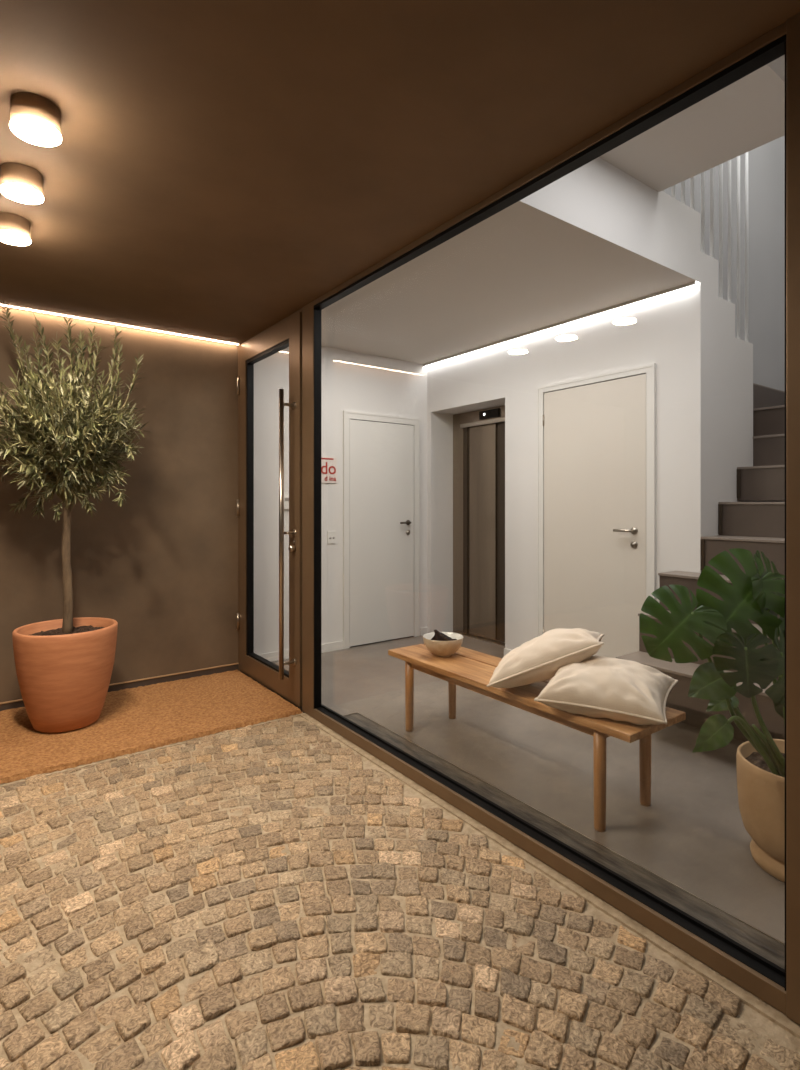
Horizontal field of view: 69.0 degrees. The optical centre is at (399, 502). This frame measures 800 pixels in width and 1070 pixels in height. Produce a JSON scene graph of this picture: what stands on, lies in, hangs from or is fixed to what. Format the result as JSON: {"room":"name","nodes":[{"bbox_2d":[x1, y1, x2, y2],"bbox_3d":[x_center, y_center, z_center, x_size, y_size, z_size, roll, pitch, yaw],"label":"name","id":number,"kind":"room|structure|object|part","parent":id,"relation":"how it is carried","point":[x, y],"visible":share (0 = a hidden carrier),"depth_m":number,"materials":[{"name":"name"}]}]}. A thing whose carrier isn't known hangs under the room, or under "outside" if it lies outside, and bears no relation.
{"room":"covered building entrance","nodes":[
{"label":"covered building entrance","id":0,"kind":"room"},
{"bbox_2d":[0,306,237,701],"bbox_3d":[-3.478,-0.034,3.172,5.454,3.038,0.162,0,0,-36],"label":"wall","id":1,"kind":"structure","parent":0,"point":[161,563],"depth_m":4.27,"materials":[{"name":"brown paint"}]},
{"bbox_2d":[0,663,238,710],"bbox_3d":[-3.405,1.320,3.119,5.238,0.061,0.011,0,0,-36],"label":"baseboard","id":2,"kind":"structure","parent":1,"relation":"attached to","point":[147,682],"depth_m":4.30,"materials":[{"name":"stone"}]},
{"bbox_2d":[254,346,426,653],"bbox_3d":[-0.235,-0.169,5.713,2.781,3.172,0.162,0,0,-36],"label":"wall","id":3,"kind":"structure","parent":0,"point":[350,381],"depth_m":5.29,"materials":[{"name":"white paint"}]},
{"bbox_2d":[284,496,288,508],"bbox_3d":[-0.977,-0.003,5.047,0.094,0.115,0.029,0,0,-36],"label":"intercom","id":4,"kind":"object","parent":3,"relation":"attached to","point":[286,498],"visible":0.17,"depth_m":5.03,"materials":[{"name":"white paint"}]},
{"bbox_2d":[321,457,336,482],"bbox_3d":[-0.691,-0.300,5.266,0.275,0.236,0.018,0,0,-36],"label":"wall sign","id":5,"kind":"object","parent":3,"relation":"attached to","point":[328,464],"visible":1,"depth_m":5.29,"materials":[{"name":"beige paper"}]},
{"bbox_2d":[327,531,335,543],"bbox_3d":[-0.624,0.314,5.318,0.089,0.115,0.013,0,0,-36],"label":"light switch","id":6,"kind":"object","parent":3,"relation":"attached to","point":[331,535],"visible":1,"depth_m":5.31,"materials":[{"name":"white paint"}]},
{"bbox_2d":[257,627,427,660],"bbox_3d":[-0.484,1.313,5.419,1.910,0.074,0.016,0,0,-36],"label":"baseboard","id":7,"kind":"structure","parent":3,"relation":"attached to","point":[272,656],"depth_m":5.27,"materials":[{"name":"white paint"}]},
{"bbox_2d":[343,410,419,648],"bbox_3d":[-0.153,0.247,5.633,0.887,2.206,0.091,0,0,-36],"label":"door","id":8,"kind":"structure","parent":3,"relation":"in","point":[381,453],"depth_m":5.62,"materials":[{"name":"white paint"}]},
{"bbox_3d":[0.056,0.196,5.770,0.154,0.051,0.064,0,0,-36],"label":"handle","id":9,"kind":"part","parent":8,"relation":"part of","materials":[{"name":"grey metal"}]},
{"bbox_2d":[0,0,799,344],"bbox_3d":[-1.083,-1.377,-0.077,5.454,0.216,7.911,0,0,-36],"label":"ceiling","id":10,"kind":"structure","parent":0,"point":[218,169],"depth_m":1.93,"materials":[{"name":"brown paint"}]},
{"bbox_2d":[0,212,30,245],"bbox_3d":[-1.738,-1.226,2.610,0.140,0.085,0.140,0,0,-36],"label":"ceiling lamp","id":11,"kind":"object","parent":10,"relation":"attached to","point":[14,229],"visible":1,"depth_m":2.58,"materials":[{"name":"white"}]},
{"bbox_2d":[0,231,30,245],"bbox_3d":[-1.738,-1.187,2.610,0.140,0.006,0.140,0,0,-36],"label":"diffuser","id":12,"kind":"object","parent":11,"relation":"attached to","point":[20,238],"depth_m":2.61,"materials":[{"name":"white plastic"}]},
{"bbox_2d":[0,162,43,203],"bbox_3d":[-1.452,-1.226,2.237,0.140,0.085,0.140,0,0,-36],"label":"ceiling lamp","id":13,"kind":"object","parent":10,"relation":"attached to","point":[21,183],"visible":1,"depth_m":2.20,"materials":[{"name":"white"}]},
{"bbox_2d":[0,184,43,203],"bbox_3d":[-1.452,-1.187,2.237,0.140,0.006,0.140,0,0,-36],"label":"diffuser","id":14,"kind":"object","parent":13,"relation":"attached to","point":[23,193],"depth_m":2.23,"materials":[{"name":"white plastic"}]},
{"bbox_2d":[10,92,60,146],"bbox_3d":[-1.166,-1.226,1.864,0.140,0.085,0.140,0,0,-36],"label":"ceiling lamp","id":15,"kind":"object","parent":10,"relation":"attached to","point":[34,118],"visible":1,"depth_m":1.82,"materials":[{"name":"brown paint"}]},
{"bbox_2d":[10,118,60,146],"bbox_3d":[-1.166,-1.187,1.864,0.140,0.006,0.140,0,0,-36],"label":"diffuser","id":16,"kind":"object","parent":15,"relation":"attached to","point":[38,131],"depth_m":1.85,"materials":[{"name":"white plastic"}]},
{"bbox_2d":[0,304,238,345],"bbox_3d":[-3.401,-1.262,3.102,5.224,0.016,0.042,0,0,-36],"label":"recessed light","id":17,"kind":"object","parent":10,"relation":"in","point":[1,305],"visible":1,"depth_m":4.11,"materials":[{"name":"glowing warm white light"}]},
{"bbox_2d":[0,713,799,1069],"bbox_3d":[-1.056,1.381,-0.057,5.252,0.073,7.911,0,0,-36],"label":"floor","id":18,"kind":"structure","parent":0,"point":[705,1006],"depth_m":1.81,"materials":[{"name":"stone"}]},
{"bbox_2d":[0,669,302,783],"bbox_3d":[-2.522,1.341,3.055,3.888,0.030,1.135,0,0,-36],"label":"doormat","id":19,"kind":"object","parent":18,"relation":"on","point":[141,718],"visible":0.85,"depth_m":3.54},
{"bbox_2d":[0,302,151,732],"bbox_3d":[-2.010,0.056,3.506,0.921,2.535,0.931,0,0,-32],"label":"tree","id":20,"kind":"object","parent":19,"relation":"on","point":[64,667],"visible":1,"depth_m":3.37,"materials":[{"name":"green plant"}]},
{"bbox_3d":[-2.008,1.033,3.510,0.551,0.582,0.551,0,0,-36],"label":"pot","id":21,"kind":"part","parent":20,"relation":"part of","materials":[{"name":"ceramic"}]},
{"bbox_2d":[321,218,664,363],"bbox_3d":[0.254,-1.493,4.367,1.971,0.146,2.585,0,0,-36],"label":"ceiling","id":22,"kind":"structure","parent":0,"point":[493,281],"depth_m":4.00,"materials":[{"name":"beige paint"}]},
{"bbox_2d":[423,281,697,365],"bbox_3d":[1.079,-1.410,4.853,0.043,0.022,2.781,0,0,-36],"label":"recessed light","id":23,"kind":"object","parent":22,"relation":"in","point":[693,283],"visible":1,"depth_m":4.46,"materials":[{"name":"white glowing light-emitting material"}]},
{"bbox_2d":[271,631,784,968],"bbox_3d":[1.715,1.389,4.534,4.550,0.083,4.455,0,0,-36],"label":"floor","id":24,"kind":"structure","parent":0,"point":[693,835],"depth_m":2.83,"materials":[{"name":"concrete"}]},
{"bbox_2d":[388,644,685,831],"bbox_3d":[0.577,1.124,3.029,0.418,0.452,1.627,0,0,-36],"label":"wooden bench","id":25,"kind":"object","parent":24,"relation":"on","point":[473,670],"visible":0.77,"depth_m":2.73,"materials":[{"name":"brown wood"}]},
{"bbox_3d":[0.056,1.140,3.456,0.051,0.420,0.051,0,0,-36],"label":"leg","id":26,"kind":"part","parent":25,"relation":"part of","materials":[{"name":"brown wood"}]},
{"bbox_2d":[423,632,462,656],"bbox_3d":[0.254,0.842,3.437,0.240,0.111,0.240,0,0,-36],"label":"ceramic bowl","id":27,"kind":"object","parent":25,"relation":"on","point":[438,648],"visible":0.96,"depth_m":3.36,"materials":[{"name":"ceramic"}]},
{"bbox_2d":[431,629,456,640],"bbox_3d":[0.251,0.801,3.413,0.184,0.100,0.046,0,0,29],"label":"folded cloth","id":28,"kind":"object","parent":27,"relation":"in","point":[438,636],"visible":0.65,"depth_m":3.40,"materials":[{"name":"black fabric"}]},
{"bbox_3d":[0.329,1.140,3.657,0.051,0.420,0.051,0,0,-36],"label":"leg","id":29,"kind":"part","parent":25,"relation":"part of","materials":[{"name":"brown wood"}]},
{"bbox_3d":[0.445,0.952,2.935,0.019,0.043,1.256,0,0,-36],"label":"rail","id":30,"kind":"part","parent":25,"relation":"part of","materials":[{"name":"brown wood"}]},
{"bbox_2d":[487,628,603,687],"bbox_3d":[0.717,0.745,2.817,0.537,0.318,0.424,0,0,16],"label":"cushion","id":31,"kind":"object","parent":25,"relation":"on","point":[538,659],"visible":0.88,"depth_m":2.67,"materials":[{"name":"fabric"}]},
{"bbox_3d":[0.827,1.140,2.409,0.051,0.420,0.051,0,0,-36],"label":"leg","id":32,"kind":"part","parent":25,"relation":"part of","materials":[{"name":"brown wood"}]},
{"bbox_2d":[534,656,677,724],"bbox_3d":[0.905,0.798,2.543,0.524,0.225,0.424,0,0,31],"label":"cushion","id":33,"kind":"object","parent":25,"relation":"on","point":[616,689],"visible":0.95,"depth_m":2.42,"materials":[{"name":"fabric"}]},
{"bbox_3d":[1.100,1.140,2.610,0.051,0.420,0.051,0,0,-36],"label":"leg","id":34,"kind":"part","parent":25,"relation":"part of","materials":[{"name":"brown wood"}]},
{"bbox_2d":[616,383,784,741],"bbox_3d":[2.999,0.197,3.781,3.132,2.306,1.626,0,0,-36],"label":"staircase","id":35,"kind":"structure","parent":24,"relation":"on","point":[751,526],"depth_m":3.66,"materials":[{"name":"stone"}]},
{"bbox_3d":[1.941,0.332,3.735,0.005,0.200,0.023,0,0,-36],"label":"stair skirting","id":36,"kind":"part","parent":35,"relation":"part of","materials":[{"name":"grey stone"}]},
{"bbox_3d":[2.131,0.109,3.876,0.005,0.200,0.023,0,0,-36],"label":"stair skirting","id":37,"kind":"part","parent":35,"relation":"part of","materials":[{"name":"grey stone"}]},
{"bbox_3d":[2.347,-0.134,4.034,0.005,0.200,0.023,0,0,-36],"label":"stair skirting","id":38,"kind":"part","parent":35,"relation":"part of","materials":[{"name":"grey stone"}]},
{"bbox_3d":[3.228,-0.950,4.950,1.350,0.011,0.017,0,0,-36],"label":"stair skirting","id":39,"kind":"part","parent":35,"relation":"part of","materials":[{"name":"stone"}]},
{"bbox_3d":[3.228,-0.830,4.950,1.350,0.230,0.015,0,0,-36],"label":"stair skirting","id":40,"kind":"part","parent":35,"relation":"part of","materials":[{"name":"stone"}]},
{"bbox_2d":[639,548,784,881],"bbox_3d":[1.312,0.766,2.123,0.779,1.168,0.440,0,0,-15],"label":"monstera","id":41,"kind":"object","parent":24,"relation":"on","point":[757,595],"visible":0.88,"depth_m":2.13,"materials":[{"name":"plant"}]},
{"bbox_3d":[1.352,0.913,2.118,0.138,0.212,0.029,0,0,-1],"label":"young stem","id":42,"kind":"part","parent":41,"relation":"part of","materials":[{"name":"green plant"}]},
{"bbox_2d":[427,293,669,649],"bbox_3d":[1.201,-0.169,5.106,0.432,3.172,2.653,0,0,-36],"label":"wall","id":43,"kind":"structure","parent":0,"point":[509,374],"depth_m":4.97,"materials":[{"name":"white paint"}]},
{"bbox_2d":[453,405,504,646],"bbox_3d":[0.870,0.211,5.715,0.108,2.277,1.021,0,0,-36],"label":"elevator","id":44,"kind":"object","parent":43,"relation":"attached to","point":[478,435],"visible":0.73,"depth_m":5.83,"materials":[{"name":"metal"}]},
{"bbox_3d":[0.880,1.345,5.679,0.081,0.009,0.810,0,0,-36],"label":"door sill","id":45,"kind":"part","parent":44,"relation":"part of","materials":[{"name":"silver metal"}]},
{"bbox_3d":[0.822,0.263,5.817,0.023,2.146,0.385,0,0,-36],"label":"door panel","id":46,"kind":"part","parent":44,"relation":"part of","materials":[{"name":"metal"}]},
{"bbox_3d":[1.039,0.263,5.551,0.018,2.146,0.320,0,0,-36],"label":"door panel","id":47,"kind":"part","parent":44,"relation":"part of","materials":[{"name":"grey metal"}]},
{"bbox_2d":[504,648,510,655],"bbox_3d":[1.376,1.313,4.490,0.016,0.074,1.547,0,0,-36],"label":"baseboard","id":48,"kind":"structure","parent":43,"relation":"attached to","point":[506,650],"depth_m":5.08,"materials":[{"name":"white paint"}]},
{"bbox_2d":[537,363,655,657],"bbox_3d":[1.425,0.197,4.383,0.091,2.306,1.025,0,0,-36],"label":"door","id":49,"kind":"structure","parent":43,"relation":"in","point":[596,434],"depth_m":4.35,"materials":[{"name":"white paint"}]},
{"bbox_3d":[1.597,0.196,4.128,0.064,0.051,0.154,0,0,-36],"label":"handle","id":50,"kind":"part","parent":49,"relation":"part of","materials":[{"name":"silver metal"}]},
{"bbox_2d":[489,157,752,572],"bbox_3d":[1.387,-0.243,3.469,2.731,3.240,0.204,0,0,-36],"label":"wall","id":51,"kind":"structure","parent":0,"point":[597,211],"depth_m":3.77,"materials":[{"name":"white paint"}]},
{"bbox_2d":[662,152,747,341],"bbox_3d":[2.024,-2.315,3.830,1.215,2.336,0.035,0,0,-36],"label":"stair railing","id":52,"kind":"object","parent":51,"relation":"on","point":[746,154],"visible":0.3,"depth_m":4.00,"materials":[{"name":"white paint"}]},
{"bbox_2d":[599,55,784,191],"bbox_3d":[1.395,-1.947,2.398,1.473,0.209,1.531,0,0,-36],"label":"ceiling","id":53,"kind":"structure","parent":0,"point":[747,114],"depth_m":2.90,"materials":[{"name":"beige paint"}]},
{"bbox_2d":[665,135,784,501],"bbox_3d":[2.533,-1.384,3.435,4.536,5.602,1.850,0,0,-36],"label":"wall","id":54,"kind":"structure","parent":0,"point":[766,163],"depth_m":4.74,"materials":[{"name":"paint"}]},
{"bbox_2d":[736,739,784,881],"bbox_3d":[1.490,1.153,2.159,0.418,0.394,0.418,0,0,-36],"label":"pot","id":55,"kind":"object","parent":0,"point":[760,782],"depth_m":2.11,"materials":[{"name":"ceramic"}]},
{"bbox_3d":[1.053,-1.350,1.598,0.135,5.670,8.073,0,0,-36],"label":"wall","id":56,"kind":"structure","parent":0,"visible":0},
{"bbox_2d":[302,12,799,1024],"bbox_3d":[0.285,0.034,2.630,0.134,2.632,2.935,0,0,-36],"label":"window","id":57,"kind":"structure","parent":56,"relation":"in","point":[779,987],"depth_m":1.83,"materials":[{"name":"brown metal"}]},
{"bbox_2d":[237,308,304,712],"bbox_3d":[-0.974,0.047,4.221,0.218,2.632,1.120,0,0,-36],"label":"door","id":58,"kind":"structure","parent":57,"relation":"attached to","point":[287,332],"depth_m":3.94,"materials":[{"name":"brown metal"}]},
{"bbox_3d":[-0.917,1.350,4.242,0.101,0.027,1.087,0,0,-36],"label":"sill","id":59,"kind":"part","parent":58,"relation":"part of","materials":[{"name":"grey metal"}]},
{"bbox_3d":[-0.773,0.203,3.791,0.031,1.887,0.031,0,0,-36],"label":"pull handle","id":60,"kind":"part","parent":58,"relation":"part of","materials":[{"name":"silver metal"}]},
{"bbox_3d":[-0.738,0.197,3.852,0.066,0.049,0.105,0,0,-36],"label":"handle","id":61,"kind":"part","parent":58,"relation":"part of","materials":[{"name":"silver metal"}]},
{"bbox_2d":[344,712,784,944],"bbox_3d":[0.410,1.354,2.670,0.170,0.018,2.543,0,0,-36],"label":"trim","id":62,"kind":"structure","parent":57,"relation":"attached to","point":[356,712],"depth_m":2.28,"materials":[{"name":"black metal"}]}
]}

